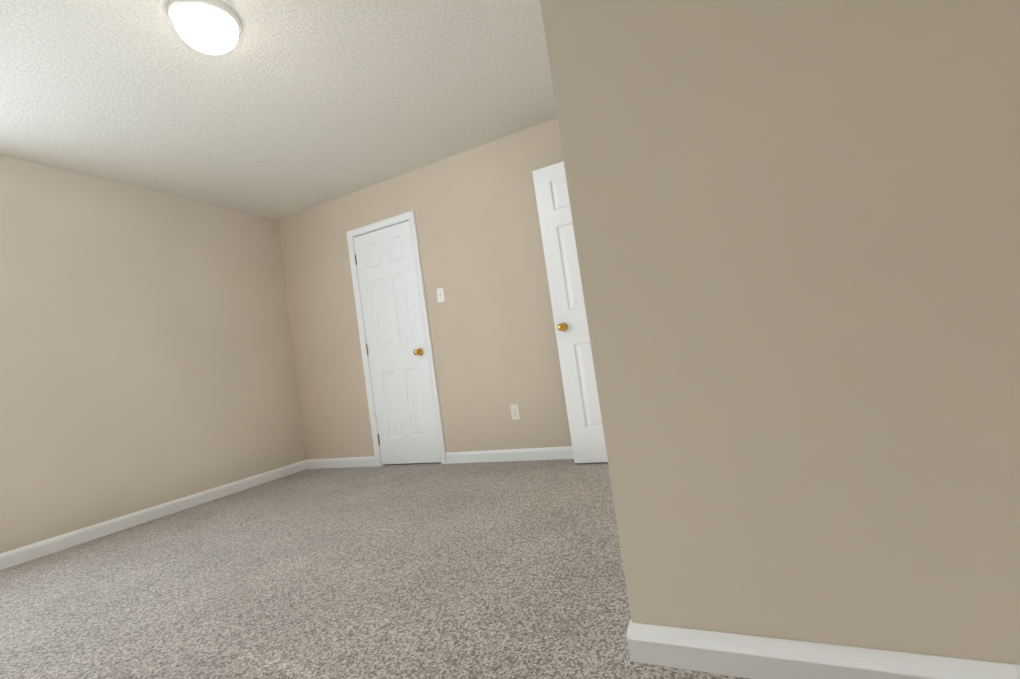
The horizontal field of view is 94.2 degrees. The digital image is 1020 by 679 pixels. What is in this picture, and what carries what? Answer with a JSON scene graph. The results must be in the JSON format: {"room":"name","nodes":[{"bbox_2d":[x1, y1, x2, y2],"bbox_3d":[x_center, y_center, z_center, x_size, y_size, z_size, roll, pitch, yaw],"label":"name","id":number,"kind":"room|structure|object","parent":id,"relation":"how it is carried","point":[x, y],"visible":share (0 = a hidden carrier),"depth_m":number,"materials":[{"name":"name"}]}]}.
{"room":"empty bedroom","nodes":[
{"label":"empty bedroom","id":0,"kind":"room"},
{"bbox_2d":[0,155,305,552],"bbox_3d":[-3.111,0.091,2.644,0.120,2.440,4.400,-9,-3,25],"label":"wall","id":1,"kind":"structure","parent":0,"point":[146,356],"depth_m":3.36,"materials":[{"name":"beige paint"}]},
{"bbox_2d":[0,460,306,569],"bbox_3d":[-2.888,1.245,2.567,0.013,0.088,4.400,-9,-3,25],"label":"baseboard","id":2,"kind":"structure","parent":1,"relation":"attached to","point":[17,556],"depth_m":3.23,"materials":[{"name":"white wood"}]},
{"bbox_2d":[0,0,556,219],"bbox_3d":[-0.841,-1.521,2.422,4.990,0.100,6.400,-9,-3,25],"label":"ceiling","id":3,"kind":"structure","parent":0,"point":[290,107],"depth_m":2.67,"materials":[{"name":"paint"}]},
{"bbox_2d":[167,0,244,61],"bbox_3d":[-1.325,-1.326,2.079,0.320,0.180,0.320,-9,-3,25],"label":"ceiling light","id":4,"kind":"object","parent":3,"relation":"attached to","point":[210,27],"visible":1,"depth_m":2.00,"materials":[{"name":"white glass"}]},
{"bbox_2d":[0,459,748,678],"bbox_3d":[-0.489,0.992,2.314,4.990,0.100,6.400,-9,-3,25],"label":"floor","id":5,"kind":"structure","parent":0,"point":[491,570],"depth_m":1.84,"materials":[{"name":"carpet"}]},
{"bbox_2d":[277,118,571,459],"bbox_3d":[-0.517,-0.219,3.913,3.770,2.440,0.120,-9,-3,25],"label":"wall","id":6,"kind":"structure","parent":0,"point":[491,323],"depth_m":3.79,"materials":[{"name":"beige paint"}]},
{"bbox_2d":[306,456,375,468],"bbox_3d":[-1.572,1.137,4.369,0.866,0.088,0.013,-9,-3,25],"label":"baseboard","id":7,"kind":"structure","parent":6,"relation":"attached to","point":[368,461],"depth_m":4.35,"materials":[{"name":"white wood"}]},
{"bbox_2d":[346,210,446,466],"bbox_3d":[-0.960,0.040,4.129,0.663,2.070,0.122,-9,-3,25],"label":"door frame","id":8,"kind":"structure","parent":6,"relation":"attached to","point":[362,308],"depth_m":4.19,"materials":[{"name":"white wood"}]},
{"bbox_2d":[354,221,440,463],"bbox_3d":[-0.977,0.048,4.090,0.636,2.030,0.171,-9,-3,25],"label":"closet door","id":9,"kind":"structure","parent":6,"relation":"in","point":[398,362],"depth_m":4.07,"materials":[{"name":"white wood"}]},
{"bbox_2d":[436,287,444,302],"bbox_3d":[-0.567,-0.362,3.858,0.070,0.115,0.018,-9,-3,25],"label":"light switch","id":10,"kind":"object","parent":6,"relation":"attached to","point":[440,295],"visible":1,"depth_m":3.86,"materials":[{"name":"white plastic"}]},
{"bbox_2d":[446,446,573,463],"bbox_3d":[0.340,0.830,3.461,1.916,0.088,0.013,-9,-3,25],"label":"baseboard","id":11,"kind":"structure","parent":6,"relation":"attached to","point":[546,453],"depth_m":3.61,"materials":[{"name":"white wood"}]},
{"bbox_2d":[510,404,519,419],"bbox_3d":[0.039,0.551,3.599,0.070,0.115,0.008,-9,-3,25],"label":"electrical outlet","id":12,"kind":"object","parent":6,"relation":"attached to","point":[515,413],"visible":1,"depth_m":3.60,"materials":[{"name":"white plastic"}]},
{"bbox_2d":[540,3,631,621],"bbox_3d":[0.642,-0.458,2.135,0.120,2.440,2.099,-9,-3,25],"label":"wall","id":13,"kind":"structure","parent":0,"point":[586,315],"depth_m":1.20,"materials":[{"name":"beige paint"}]},
{"bbox_2d":[532,161,607,462],"bbox_3d":[0.642,-0.221,3.110,0.779,2.030,0.171,-9,-3,26],"label":"bedroom door","id":14,"kind":"structure","parent":13,"relation":"in","point":[571,327],"depth_m":3.21,"materials":[{"name":"white wood"}]},
{"bbox_2d":[540,0,1019,664],"bbox_3d":[0.640,-0.504,1.040,1.059,2.440,0.120,-9,-3,25],"label":"wall","id":15,"kind":"structure","parent":0,"point":[796,226],"depth_m":0.99,"materials":[{"name":"beige paint"}]},
{"bbox_2d":[627,622,1019,678],"bbox_3d":[0.769,0.662,0.933,1.073,0.088,0.013,-9,-3,25],"label":"baseboard","id":16,"kind":"structure","parent":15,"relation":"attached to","point":[742,655],"depth_m":1.01,"materials":[{"name":"white wood"}]}
]}

